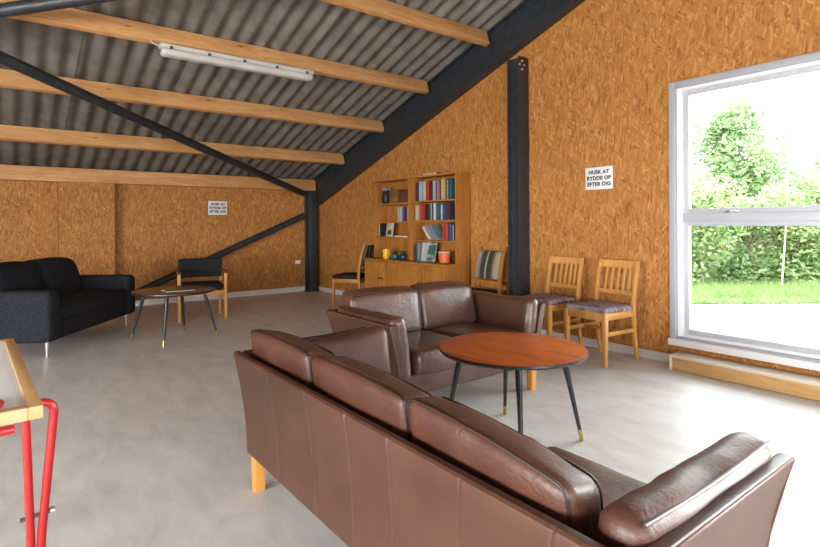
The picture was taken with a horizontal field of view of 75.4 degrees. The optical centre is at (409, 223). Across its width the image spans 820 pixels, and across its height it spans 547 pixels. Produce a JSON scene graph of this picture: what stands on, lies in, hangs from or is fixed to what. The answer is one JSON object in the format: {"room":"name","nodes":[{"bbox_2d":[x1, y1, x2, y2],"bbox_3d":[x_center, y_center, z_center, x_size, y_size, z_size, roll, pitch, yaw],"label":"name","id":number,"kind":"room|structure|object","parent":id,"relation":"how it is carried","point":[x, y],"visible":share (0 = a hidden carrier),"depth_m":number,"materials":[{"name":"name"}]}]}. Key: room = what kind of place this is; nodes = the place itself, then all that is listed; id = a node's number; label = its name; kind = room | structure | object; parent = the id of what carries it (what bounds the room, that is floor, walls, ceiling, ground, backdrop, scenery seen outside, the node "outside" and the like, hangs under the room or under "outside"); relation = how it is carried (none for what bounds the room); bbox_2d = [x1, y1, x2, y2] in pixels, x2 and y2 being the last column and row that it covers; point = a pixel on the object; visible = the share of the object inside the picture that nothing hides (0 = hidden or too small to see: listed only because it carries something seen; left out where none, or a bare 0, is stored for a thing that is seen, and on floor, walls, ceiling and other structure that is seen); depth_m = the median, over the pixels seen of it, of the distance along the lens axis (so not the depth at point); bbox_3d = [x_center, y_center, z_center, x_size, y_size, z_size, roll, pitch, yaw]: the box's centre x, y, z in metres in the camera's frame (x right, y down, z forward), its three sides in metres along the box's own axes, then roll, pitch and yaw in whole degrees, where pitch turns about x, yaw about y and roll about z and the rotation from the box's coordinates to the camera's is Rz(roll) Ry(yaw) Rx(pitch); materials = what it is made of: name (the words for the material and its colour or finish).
{"room":"common room lounge","nodes":[
{"label":"common room lounge","id":0,"kind":"room"},
{"bbox_2d":[0,180,315,299],"bbox_3d":[-5.607,0.252,6.981,9.600,2.000,0.200,0,0,-37],"label":"wall","id":1,"kind":"structure","parent":0,"point":[156,227],"depth_m":8.34,"materials":[{"name":"brown wood"}]},
{"bbox_2d":[57,182,114,274],"bbox_3d":[-4.591,0.336,7.530,0.680,1.820,0.160,0,0,-37],"label":"wall panel","id":2,"kind":"object","parent":1,"relation":"attached to","point":[86,211],"visible":0.64,"depth_m":7.47,"materials":[{"name":"brown wood"}]},
{"bbox_2d":[0,164,315,190],"bbox_3d":[-5.543,-0.667,6.826,9.480,0.193,0.210,0,0,-37],"label":"ceiling beam","id":3,"kind":"structure","parent":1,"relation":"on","point":[7,172],"depth_m":7.87,"materials":[{"name":"brown wood"}]},
{"bbox_2d":[208,201,226,214],"bbox_3d":[-3.162,-0.252,8.719,0.306,0.225,0.006,0,0,-37],"label":"notice sign","id":4,"kind":"object","parent":1,"relation":"attached to","point":[214,207],"visible":1,"depth_m":8.71,"materials":[{"name":"white paper"}]},
{"bbox_2d":[135,286,304,305],"bbox_3d":[-5.487,1.209,6.832,9.600,0.085,0.176,0,0,-37],"label":"baseboard","id":5,"kind":"structure","parent":1,"relation":"attached to","point":[301,288],"depth_m":8.84,"materials":[{"name":"white"}]},
{"bbox_2d":[135,213,305,296],"bbox_3d":[-3.058,0.493,8.589,3.043,1.346,0.104,0,0,-40],"label":"tube","id":6,"kind":"object","parent":1,"relation":"attached to","point":[219,254],"visible":0.66,"depth_m":8.74,"materials":[{"name":"metal"}]},
{"bbox_2d":[0,0,523,181],"bbox_3d":[-1.180,-1.963,0.683,10.686,2.635,16.100,0,0,-37],"label":"ceiling","id":7,"kind":"structure","parent":0,"point":[318,29],"depth_m":6.08,"materials":[{"name":"grey metal"}]},
{"bbox_2d":[0,290,819,546],"bbox_3d":[-0.992,1.276,0.812,10.040,0.100,15.800,0,0,-37],"label":"floor","id":8,"kind":"structure","parent":0,"point":[151,442],"depth_m":3.17,"materials":[{"name":"concrete"}]},
{"bbox_2d":[0,338,57,546],"bbox_3d":[-1.919,0.850,1.288,1.710,0.738,1.085,0,0,-40],"label":"work table","id":9,"kind":"object","parent":8,"relation":"on","point":[23,404],"visible":1,"depth_m":1.54,"materials":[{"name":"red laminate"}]},
{"bbox_2d":[0,257,134,357],"bbox_3d":[-3.752,0.813,5.638,0.875,0.857,1.703,0,0,-3],"label":"fabric sofa","id":10,"kind":"object","parent":8,"relation":"on","point":[43,300],"visible":0.98,"depth_m":5.33,"materials":[{"name":"grey fabric"}]},
{"bbox_2d":[0,261,44,289],"bbox_3d":[-3.983,0.616,5.266,0.381,0.457,0.721,0,0,-3],"label":"cushion","id":11,"kind":"object","parent":10,"relation":"on","point":[14,275],"depth_m":5.28,"materials":[{"name":"grey fabric"}]},
{"bbox_2d":[26,257,82,293],"bbox_3d":[-4.014,0.615,5.964,0.379,0.458,0.671,0,0,-3],"label":"cushion","id":12,"kind":"object","parent":10,"relation":"on","point":[60,274],"depth_m":5.87,"materials":[{"name":"grey fabric"}]},
{"bbox_2d":[59,289,126,318],"bbox_3d":[-3.641,0.854,5.643,0.632,0.176,1.302,0,0,-3],"label":"seat cushion","id":13,"kind":"object","parent":10,"relation":"on","point":[74,303],"depth_m":5.64,"materials":[{"name":"grey fabric"}]},
{"bbox_2d":[130,285,218,347],"bbox_3d":[-2.523,0.974,5.684,0.838,0.525,0.838,0,0,35],"label":"round table","id":14,"kind":"object","parent":8,"relation":"on","point":[200,289],"visible":0.96,"depth_m":5.60,"materials":[{"name":"brown wood"}]},
{"bbox_2d":[160,287,195,290],"bbox_3d":[-2.493,0.708,5.708,0.304,0.006,0.224,0,0,-7],"label":"magazine","id":15,"kind":"object","parent":14,"relation":"on","point":[184,287],"visible":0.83,"depth_m":5.74,"materials":[{"name":"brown paper"}]},
{"bbox_2d":[164,288,194,291],"bbox_3d":[-2.426,0.701,5.570,0.284,0.006,0.204,0,0,-31],"label":"magazine","id":16,"kind":"object","parent":15,"relation":"on","point":[181,289],"visible":1,"depth_m":5.54,"materials":[{"name":"grey paper"}]},
{"bbox_2d":[176,258,227,322],"bbox_3d":[-2.741,0.854,6.963,0.612,0.766,0.609,0,0,-25],"label":"wooden armchair","id":17,"kind":"object","parent":8,"relation":"on","point":[192,267],"visible":0.78,"depth_m":7.05,"materials":[{"name":"black fabric"}]},
{"bbox_2d":[303,191,317,291],"bbox_3d":[-1.810,0.324,9.622,0.200,1.812,0.230,0,0,-37],"label":"post","id":18,"kind":"object","parent":8,"relation":"on","point":[311,255],"visible":0.91,"depth_m":9.58,"materials":[{"name":"metal"}]},
{"bbox_2d":[332,242,373,304],"bbox_3d":[-0.834,0.752,8.054,0.553,0.948,0.470,0,0,20],"label":"chair","id":19,"kind":"object","parent":8,"relation":"on","point":[367,251],"visible":0.67,"depth_m":7.89,"materials":[{"name":"brown wood"}]},
{"bbox_2d":[364,171,469,287],"bbox_3d":[0.023,0.297,7.130,0.435,1.845,1.815,0,0,-37],"label":"bookcase","id":20,"kind":"object","parent":8,"relation":"on","point":[379,271],"visible":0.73,"depth_m":7.10,"materials":[{"name":"brown wood"}]},
{"bbox_2d":[381,224,386,235],"bbox_3d":[-0.355,0.099,7.768,0.139,0.185,0.026,0,0,-37],"label":"book","id":21,"kind":"object","parent":20,"relation":"on","point":[383,226],"visible":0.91,"depth_m":7.74,"materials":[{"name":"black paper"}]},
{"bbox_2d":[382,187,390,203],"bbox_3d":[-0.343,-0.408,7.745,0.140,0.248,0.141,0,0,-37],"label":"flower vase","id":22,"kind":"object","parent":20,"relation":"on","point":[385,196],"visible":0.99,"depth_m":7.69,"materials":[{"name":"black ceramic"}]},
{"bbox_2d":[383,249,389,258],"bbox_3d":[-0.325,0.434,7.526,0.131,0.135,0.103,0,0,21],"label":"mug","id":23,"kind":"object","parent":20,"relation":"on","point":[386,252],"visible":1,"depth_m":7.49,"materials":[{"name":"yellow ceramic"}]},
{"bbox_2d":[386,223,393,236],"bbox_3d":[-0.289,0.090,7.645,0.040,0.204,0.170,0,0,-37],"label":"picture card","id":24,"kind":"object","parent":20,"relation":"on","point":[390,226],"visible":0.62,"depth_m":7.63,"materials":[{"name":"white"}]},
{"bbox_2d":[389,189,399,202],"bbox_3d":[-0.191,-0.380,7.546,0.146,0.192,0.176,0,0,-37],"label":"wooden box","id":25,"kind":"object","parent":20,"relation":"on","point":[394,196],"visible":0.63,"depth_m":7.47,"materials":[{"name":"brown wood"}]},
{"bbox_2d":[391,251,398,259],"bbox_3d":[-0.207,0.443,7.359,0.112,0.115,0.112,0,0,-37],"label":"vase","id":26,"kind":"object","parent":20,"relation":"on","point":[394,256],"visible":1,"depth_m":7.32,"materials":[{"name":"teal ceramic"}]},
{"bbox_2d":[398,207,399,221],"bbox_3d":[-0.103,-0.125,7.427,0.132,0.200,0.030,0,0,-37],"label":"book","id":27,"kind":"object","parent":20,"relation":"on","point":[398,207],"visible":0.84,"depth_m":7.39,"materials":[{"name":"beige paper"}]},
{"bbox_2d":[399,251,406,259],"bbox_3d":[-0.096,0.438,7.229,0.101,0.125,0.101,0,0,8],"label":"jug","id":28,"kind":"object","parent":20,"relation":"on","point":[402,256],"visible":0.98,"depth_m":7.20,"materials":[{"name":"blue ceramic"}]},
{"bbox_2d":[399,189,407,202],"bbox_3d":[-0.043,-0.379,7.369,0.124,0.188,0.204,0,0,-37],"label":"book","id":29,"kind":"object","parent":20,"relation":"on","point":[403,193],"visible":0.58,"depth_m":7.33,"materials":[{"name":"red paper"}]},
{"bbox_2d":[414,246,415,260],"bbox_3d":[0.117,0.399,7.123,0.147,0.200,0.030,0,0,-37],"label":"book","id":30,"kind":"object","parent":20,"relation":"on","point":[414,246],"visible":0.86,"depth_m":7.07,"materials":[{"name":"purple paper"}]},
{"bbox_2d":[417,184,418,200],"bbox_3d":[0.164,-0.406,7.087,0.146,0.220,0.028,0,0,-37],"label":"book","id":31,"kind":"object","parent":20,"relation":"on","point":[418,184],"visible":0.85,"depth_m":7.04,"materials":[{"name":"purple paper"}]},
{"bbox_2d":[418,243,421,260],"bbox_3d":[0.163,0.379,7.063,0.140,0.240,0.020,0,0,-37],"label":"book","id":32,"kind":"object","parent":20,"relation":"on","point":[419,244],"visible":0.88,"depth_m":7.02,"materials":[{"name":"beige paper"}]},
{"bbox_2d":[419,182,420,200],"bbox_3d":[0.185,-0.422,7.063,0.144,0.250,0.034,0,0,-37],"label":"book","id":33,"kind":"object","parent":20,"relation":"on","point":[419,182],"visible":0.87,"depth_m":7.01,"materials":[{"name":"beige paper"}]},
{"bbox_2d":[420,204,425,219],"bbox_3d":[0.195,-0.147,7.048,0.131,0.210,0.034,0,0,-37],"label":"book","id":34,"kind":"object","parent":20,"relation":"on","point":[420,204],"visible":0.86,"depth_m":7.01,"materials":[{"name":"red paper"}]},
{"bbox_2d":[423,182,424,200],"bbox_3d":[0.233,-0.422,6.986,0.132,0.250,0.030,0,0,-37],"label":"book","id":35,"kind":"object","parent":20,"relation":"on","point":[423,182],"visible":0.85,"depth_m":6.94,"materials":[{"name":"beige paper"}]},
{"bbox_2d":[423,205,424,219],"bbox_3d":[0.240,-0.142,6.999,0.152,0.200,0.030,0,0,-37],"label":"book","id":36,"kind":"object","parent":20,"relation":"on","point":[423,205],"visible":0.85,"depth_m":6.95,"materials":[{"name":"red paper"}]},
{"bbox_2d":[421,242,432,260],"bbox_3d":[0.222,0.374,6.999,0.155,0.246,0.056,0,0,-37],"label":"book","id":37,"kind":"object","parent":20,"relation":"on","point":[425,245],"visible":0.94,"depth_m":6.97,"materials":[{"name":"beige paper"}]},
{"bbox_2d":[426,204,427,219],"bbox_3d":[0.275,-0.147,6.950,0.145,0.210,0.032,0,0,-37],"label":"book","id":38,"kind":"object","parent":20,"relation":"on","point":[426,204],"visible":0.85,"depth_m":6.90,"materials":[{"name":"beige paper"}]},
{"bbox_2d":[426,181,428,199],"bbox_3d":[0.267,-0.422,6.945,0.133,0.250,0.030,0,0,-37],"label":"book","id":39,"kind":"object","parent":20,"relation":"on","point":[426,181],"visible":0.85,"depth_m":6.90,"materials":[{"name":"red paper"}]},
{"bbox_2d":[422,226,434,239],"bbox_3d":[0.265,0.125,6.957,0.145,0.184,0.171,0,0,-37],"label":"book","id":40,"kind":"object","parent":20,"relation":"on","point":[426,229],"visible":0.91,"depth_m":6.92,"materials":[{"name":"beige paper"}]},
{"bbox_2d":[430,182,431,199],"bbox_3d":[0.330,-0.417,6.876,0.155,0.240,0.026,0,0,-37],"label":"book","id":41,"kind":"object","parent":20,"relation":"on","point":[430,182],"visible":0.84,"depth_m":6.83,"materials":[{"name":"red paper"}]},
{"bbox_2d":[426,243,437,261],"bbox_3d":[0.281,0.378,6.946,0.054,0.243,0.200,0,0,-37],"label":"magazine","id":42,"kind":"object","parent":20,"relation":"on","point":[432,250],"visible":0.97,"depth_m":6.92,"materials":[{"name":"teal paper"}]},
{"bbox_2d":[426,245,435,259],"bbox_3d":[0.273,0.382,6.944,0.001,0.195,0.175,12,-8,-37],"label":"print","id":43,"kind":"object","parent":42,"relation":"attached to","point":[431,250],"depth_m":6.94},
{"bbox_2d":[433,181,434,199],"bbox_3d":[0.354,-0.420,6.829,0.134,0.245,0.028,0,0,-37],"label":"book","id":44,"kind":"object","parent":20,"relation":"on","point":[433,181],"visible":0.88,"depth_m":6.78,"materials":[{"name":"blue paper"}]},
{"bbox_2d":[433,203,435,219],"bbox_3d":[0.367,-0.153,6.830,0.151,0.220,0.030,0,0,-37],"label":"book","id":45,"kind":"object","parent":20,"relation":"on","point":[433,203],"visible":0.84,"depth_m":6.78,"materials":[{"name":"beige paper"}]},
{"bbox_2d":[429,225,442,239],"bbox_3d":[0.352,0.117,6.842,0.145,0.199,0.160,0,0,-37],"label":"book","id":46,"kind":"object","parent":20,"relation":"on","point":[436,230],"visible":0.96,"depth_m":6.82,"materials":[{"name":"blue paper"}]},
{"bbox_2d":[436,203,437,219],"bbox_3d":[0.393,-0.150,6.785,0.131,0.215,0.034,0,0,-37],"label":"book","id":47,"kind":"object","parent":20,"relation":"on","point":[436,203],"visible":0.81,"depth_m":6.75,"materials":[{"name":"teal paper"}]},
{"bbox_2d":[438,181,439,199],"bbox_3d":[0.420,-0.415,6.749,0.144,0.235,0.024,0,0,-37],"label":"book","id":48,"kind":"object","parent":20,"relation":"on","point":[438,181],"visible":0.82,"depth_m":6.71,"materials":[{"name":"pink paper"}]},
{"bbox_2d":[441,204,442,219],"bbox_3d":[0.447,-0.143,6.712,0.133,0.200,0.026,0,0,-37],"label":"book","id":49,"kind":"object","parent":20,"relation":"on","point":[441,204],"visible":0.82,"depth_m":6.67,"materials":[{"name":"beige paper"}]},
{"bbox_2d":[442,178,447,198],"bbox_3d":[0.470,-0.433,6.689,0.138,0.270,0.032,0,0,-37],"label":"book","id":50,"kind":"object","parent":20,"relation":"on","point":[442,178],"visible":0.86,"depth_m":6.65,"materials":[{"name":"beige paper"}]},
{"bbox_2d":[444,223,445,240],"bbox_3d":[0.497,0.104,6.663,0.154,0.225,0.036,0,0,-37],"label":"book","id":51,"kind":"object","parent":20,"relation":"on","point":[444,223],"visible":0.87,"depth_m":6.62,"materials":[{"name":"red paper"}]},
{"bbox_2d":[445,179,447,198],"bbox_3d":[0.508,-0.426,6.652,0.150,0.255,0.030,0,0,-37],"label":"book","id":52,"kind":"object","parent":20,"relation":"on","point":[445,179],"visible":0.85,"depth_m":6.60,"materials":[{"name":"beige paper"}]},
{"bbox_2d":[445,202,447,219],"bbox_3d":[0.504,-0.153,6.657,0.144,0.220,0.030,0,0,-37],"label":"book","id":53,"kind":"object","parent":20,"relation":"on","point":[445,202],"visible":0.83,"depth_m":6.61,"materials":[{"name":"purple paper"}]},
{"bbox_2d":[446,223,447,240],"bbox_3d":[0.510,0.109,6.631,0.135,0.215,0.030,0,0,-37],"label":"book","id":54,"kind":"object","parent":20,"relation":"on","point":[446,223],"visible":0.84,"depth_m":6.59,"materials":[{"name":"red paper"}]},
{"bbox_2d":[448,223,449,240],"bbox_3d":[0.533,0.106,6.607,0.136,0.220,0.034,0,0,-37],"label":"book","id":55,"kind":"object","parent":20,"relation":"on","point":[448,223],"visible":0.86,"depth_m":6.57,"materials":[{"name":"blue paper"}]},
{"bbox_2d":[448,202,454,219],"bbox_3d":[0.536,-0.154,6.601,0.137,0.220,0.026,0,0,-37],"label":"book","id":56,"kind":"object","parent":20,"relation":"on","point":[451,205],"visible":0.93,"depth_m":6.57,"materials":[{"name":"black paper"}]},
{"bbox_2d":[448,178,454,198],"bbox_3d":[0.541,-0.429,6.607,0.143,0.260,0.034,0,0,-37],"label":"book","id":57,"kind":"object","parent":20,"relation":"on","point":[448,178],"visible":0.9,"depth_m":6.57,"materials":[{"name":"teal paper"}]},
{"bbox_2d":[450,179,454,198],"bbox_3d":[0.557,-0.424,6.578,0.148,0.250,0.030,0,0,-37],"label":"book","id":58,"kind":"object","parent":20,"relation":"on","point":[452,181],"visible":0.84,"depth_m":6.53,"materials":[{"name":"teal paper"}]},
{"bbox_2d":[451,224,453,240],"bbox_3d":[0.565,0.111,6.559,0.130,0.210,0.026,0,0,-37],"label":"book","id":59,"kind":"object","parent":20,"relation":"on","point":[451,224],"visible":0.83,"depth_m":6.52,"materials":[{"name":"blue paper"}]},
{"bbox_3d":[0.407,0.491,6.564,0.274,0.012,0.274,0,0,-37],"label":"tray","id":60,"kind":"object","parent":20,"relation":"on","visible":0},
{"bbox_2d":[438,251,450,262],"bbox_3d":[0.428,0.419,6.593,0.160,0.142,0.160,0,0,-37],"label":"flower pot","id":61,"kind":"object","parent":60,"relation":"on","point":[444,256],"visible":0.99,"depth_m":6.53,"materials":[{"name":"orange ceramic"}]},
{"bbox_2d":[326,281,545,391],"bbox_3d":[0.211,0.839,3.815,1.420,0.760,0.775,0,0,-37],"label":"leather sofa","id":62,"kind":"object","parent":8,"relation":"on","point":[415,319],"visible":0.62,"depth_m":3.79,"materials":[{"name":"brown leather"}]},
{"bbox_2d":[342,286,421,331],"bbox_3d":[-0.194,0.634,3.797,0.597,0.346,0.215,0,0,-37],"label":"cushion","id":63,"kind":"object","parent":62,"relation":"on","point":[405,302],"depth_m":3.78,"materials":[{"name":"brown leather"}]},
{"bbox_2d":[407,330,466,374],"bbox_3d":[0.067,0.862,3.585,0.508,0.187,0.578,0,0,-37],"label":"seat cushion","id":64,"kind":"object","parent":62,"relation":"on","point":[426,358],"depth_m":3.34,"materials":[{"name":"brown leather"}]},
{"bbox_2d":[411,281,474,330],"bbox_3d":[0.258,0.633,4.141,0.547,0.346,0.218,0,0,-37],"label":"cushion","id":65,"kind":"object","parent":62,"relation":"on","point":[441,304],"depth_m":4.05,"materials":[{"name":"brown leather"}]},
{"bbox_2d":[429,322,519,336],"bbox_3d":[0.472,0.861,3.893,0.510,0.188,0.577,0,0,-37],"label":"seat cushion","id":66,"kind":"object","parent":62,"relation":"on","point":[452,329],"depth_m":3.92,"materials":[{"name":"brown leather"}]},
{"bbox_2d":[471,246,507,293],"bbox_3d":[0.755,0.743,6.046,0.553,0.948,0.470,0,0,-34],"label":"striped chair","id":67,"kind":"object","parent":8,"relation":"on","point":[488,264],"visible":0.48,"depth_m":6.09,"materials":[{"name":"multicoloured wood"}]},
{"bbox_2d":[439,332,588,440],"bbox_3d":[0.575,0.956,2.985,0.822,0.524,0.822,0,0,-41],"label":"round table","id":68,"kind":"object","parent":8,"relation":"on","point":[506,351],"visible":0.92,"depth_m":2.90,"materials":[{"name":"brown wood"}]},
{"bbox_2d":[233,326,795,546],"bbox_3d":[0.087,0.849,1.933,0.777,0.741,2.021,0,0,-37],"label":"leather sofa","id":69,"kind":"object","parent":8,"relation":"on","point":[381,460],"visible":1,"depth_m":1.40,"materials":[{"name":"brown leather"}]},
{"bbox_2d":[251,329,331,388],"bbox_3d":[-0.505,0.646,2.314,0.192,0.329,0.626,0,0,-37],"label":"cushion","id":70,"kind":"object","parent":69,"relation":"on","point":[290,355],"depth_m":2.19,"materials":[{"name":"brown leather"}]},
{"bbox_2d":[312,354,428,442],"bbox_3d":[-0.131,0.646,1.823,0.189,0.322,0.617,0,0,-37],"label":"cushion","id":71,"kind":"object","parent":69,"relation":"on","point":[375,394],"depth_m":1.71,"materials":[{"name":"brown leather"}]},
{"bbox_2d":[410,396,601,539],"bbox_3d":[0.225,0.651,1.358,0.191,0.305,0.572,0,0,-37],"label":"cushion","id":72,"kind":"object","parent":69,"relation":"on","point":[472,441],"depth_m":1.24,"materials":[{"name":"brown leather"}]},
{"bbox_2d":[547,446,646,506],"bbox_3d":[0.467,0.860,1.543,0.517,0.192,0.539,0,0,-37],"label":"seat cushion","id":73,"kind":"object","parent":69,"relation":"on","point":[614,484],"depth_m":1.61,"materials":[{"name":"brown leather"}]},
{"bbox_2d":[507,56,529,295],"bbox_3d":[1.178,-0.297,5.816,0.187,3.020,0.230,0,0,-37],"label":"steel column","id":74,"kind":"structure","parent":8,"relation":"on","point":[517,68],"depth_m":5.79,"materials":[{"name":"metal"}]},
{"bbox_2d":[520,255,583,344],"bbox_3d":[1.385,0.774,5.220,0.524,0.879,0.442,0,0,-33],"label":"dining chair","id":75,"kind":"object","parent":8,"relation":"on","point":[553,302],"visible":0.79,"depth_m":5.16,"materials":[{"name":"brown wood"}]},
{"bbox_2d":[564,258,639,367],"bbox_3d":[1.724,0.772,4.736,0.524,0.879,0.442,0,0,-33],"label":"dining chair","id":76,"kind":"object","parent":8,"relation":"on","point":[597,310],"visible":0.99,"depth_m":4.68,"materials":[{"name":"brown wood"}]},
{"bbox_2d":[668,351,819,400],"bbox_3d":[2.808,1.143,3.679,0.204,0.122,1.945,0,0,-37],"label":"step","id":77,"kind":"structure","parent":8,"relation":"on","point":[778,380],"depth_m":3.94,"materials":[{"name":"brown wood"}]},
{"bbox_2d":[316,0,819,376],"bbox_3d":[2.930,-1.018,3.816,0.140,4.442,15.600,0,0,-37],"label":"wall","id":78,"kind":"structure","parent":0,"point":[599,77],"depth_m":5.17,"materials":[{"name":"brown wood"}]},
{"bbox_2d":[315,0,584,204],"bbox_3d":[2.819,-1.792,3.735,0.122,2.862,14.810,0,0,-37],"label":"rafter","id":79,"kind":"object","parent":78,"relation":"attached to","point":[530,19],"visible":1,"depth_m":6.73,"materials":[{"name":"paint"}]},
{"bbox_2d":[0,0,120,17],"bbox_3d":[-3.360,-1.621,4.106,11.321,1.877,0.104,0,0,-2],"label":"tube","id":80,"kind":"object","parent":79,"relation":"attached to","point":[20,7],"visible":1,"depth_m":4.09,"materials":[{"name":"metal"}]},
{"bbox_2d":[0,125,344,164],"bbox_3d":[-4.885,-1.043,5.960,9.480,0.182,0.116,0,0,-37],"label":"ceiling beam","id":81,"kind":"structure","parent":79,"relation":"attached to","point":[7,132],"depth_m":6.98,"materials":[{"name":"brown wood"}]},
{"bbox_2d":[0,69,383,132],"bbox_3d":[-4.183,-1.419,5.038,9.480,0.182,0.116,0,0,-37],"label":"ceiling beam","id":82,"kind":"structure","parent":79,"relation":"attached to","point":[12,79],"depth_m":6.24,"materials":[{"name":"brown wood"}]},
{"bbox_2d":[0,0,428,93],"bbox_3d":[-3.534,-1.774,4.152,9.440,0.182,0.116,0,0,-37],"label":"ceiling beam","id":83,"kind":"structure","parent":79,"relation":"attached to","point":[69,18],"depth_m":5.26,"materials":[{"name":"brown wood"}]},
{"bbox_2d":[150,39,313,81],"bbox_3d":[-1.757,-1.651,5.431,1.665,0.138,0.132,0,0,-37],"label":"lamp","id":84,"kind":"object","parent":83,"relation":"attached to","point":[167,50],"visible":1,"depth_m":5.34,"materials":[{"name":"grey plastic"}]},
{"bbox_2d":[319,0,489,46],"bbox_3d":[-2.872,-2.124,3.300,9.460,0.182,0.116,0,0,-37],"label":"ceiling beam","id":85,"kind":"structure","parent":79,"relation":"attached to","point":[388,10],"depth_m":5.50,"materials":[{"name":"brown wood"}]},
{"bbox_2d":[318,286,668,362],"bbox_3d":[0.283,1.181,7.171,0.016,0.075,6.640,0,0,-37],"label":"baseboard","id":86,"kind":"structure","parent":78,"relation":"attached to","point":[660,356],"depth_m":5.00,"materials":[{"name":"white"}]},
{"bbox_2d":[585,166,612,189],"bbox_3d":[1.831,-0.438,5.138,0.006,0.216,0.298,0,0,-37],"label":"notice sign","id":87,"kind":"object","parent":78,"relation":"attached to","point":[596,177],"visible":1,"depth_m":5.13,"materials":[{"name":"white paper"}]},
{"bbox_2d":[668,51,819,370],"bbox_3d":[2.869,-0.086,3.879,0.210,2.250,1.890,0,0,-37],"label":"window","id":88,"kind":"structure","parent":78,"relation":"in","point":[682,217],"depth_m":4.37,"materials":[{"name":"grey plastic"}]},
{"bbox_2d":[691,304,819,347],"bbox_3d":[25.210,1.175,24.087,59.860,0.080,70.000,0,0,-37],"label":"ground","id":89,"kind":"structure","parent":0,"point":[797,324],"depth_m":6.83,"materials":[{"name":"white concrete"}]},
{"bbox_2d":[691,274,819,303],"bbox_3d":[10.610,1.114,12.525,18.804,0.210,8.956,0,0,0],"label":"grass verge","id":90,"kind":"object","parent":89,"relation":"on","point":[711,291],"visible":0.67,"depth_m":8.83,"materials":[{"name":"green plant"}]},
{"bbox_2d":[691,159,713,232],"bbox_3d":[6.396,-0.178,12.773,1.636,2.882,1.935,0,0,10],"label":"shrub","id":91,"kind":"object","parent":90,"relation":"on","point":[700,170],"visible":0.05,"depth_m":12.15,"materials":[{"name":"green plant"}]},
{"bbox_2d":[691,175,751,283],"bbox_3d":[5.683,0.167,10.560,1.771,2.195,1.961,0,0,-14],"label":"shrub","id":92,"kind":"object","parent":90,"relation":"on","point":[704,253],"visible":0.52,"depth_m":10.18,"materials":[{"name":"green plant"}]},
{"bbox_2d":[692,176,761,273],"bbox_3d":[7.392,0.025,12.958,1.865,2.438,2.449,0,0,24],"label":"shrub","id":93,"kind":"object","parent":90,"relation":"on","point":[704,176],"visible":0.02,"depth_m":12.91,"materials":[{"name":"green plant"}]},
{"bbox_2d":[691,96,807,205],"bbox_3d":[8.443,-1.044,13.953,3.283,4.558,3.318,0,0,29],"label":"tree","id":94,"kind":"object","parent":90,"relation":"on","point":[733,139],"visible":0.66,"depth_m":13.34,"materials":[{"name":"green plant"}]},
{"bbox_2d":[709,195,809,283],"bbox_3d":[6.897,0.336,10.868,1.627,1.837,1.795,0,0,-21],"label":"shrub","id":95,"kind":"object","parent":90,"relation":"on","point":[739,265],"visible":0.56,"depth_m":10.56,"materials":[{"name":"green plant"}]},
{"bbox_2d":[727,189,805,252],"bbox_3d":[8.803,0.176,13.191,1.906,2.128,2.175,0,0,8],"label":"shrub","id":96,"kind":"object","parent":90,"relation":"on","point":[769,234],"visible":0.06,"depth_m":12.81,"materials":[{"name":"green plant"}]},
{"bbox_2d":[747,181,819,284],"bbox_3d":[7.764,0.194,10.719,1.723,2.119,1.655,0,0,-4],"label":"shrub","id":97,"kind":"object","parent":90,"relation":"on","point":[801,240],"visible":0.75,"depth_m":10.41,"materials":[{"name":"green plant"}]},
{"bbox_2d":[781,170,788,283],"bbox_3d":[7.111,0.105,10.047,0.269,2.253,0.035,0,0,-22],"label":"pole","id":98,"kind":"object","parent":90,"relation":"on","point":[782,273],"visible":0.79,"depth_m":10.04,"materials":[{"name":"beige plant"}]},
{"bbox_2d":[778,170,819,246],"bbox_3d":[9.953,-0.038,13.053,1.932,2.543,2.497,0,0,-37],"label":"shrub","id":99,"kind":"object","parent":90,"relation":"on","point":[814,195],"visible":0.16,"depth_m":12.95,"materials":[{"name":"green plant"}]},
{"bbox_2d":[781,112,819,227],"bbox_3d":[14.196,-1.307,18.840,2.907,5.017,3.334,0,0,-14],"label":"tree","id":100,"kind":"object","parent":89,"relation":"on","point":[815,158],"visible":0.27,"depth_m":18.39,"materials":[{"name":"green plant"}]},
{"bbox_3d":[-4.812,-0.973,-2.094,0.140,4.442,15.600,0,0,-37],"label":"wall","id":101,"kind":"structure","parent":0,"visible":0},
{"bbox_2d":[0,51,306,196],"bbox_3d":[-3.526,-1.446,4.029,0.104,1.965,11.420,0,0,17],"label":"tube","id":102,"kind":"object","parent":101,"relation":"attached to","point":[6,60],"visible":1,"depth_m":5.61,"materials":[{"name":"metal"}]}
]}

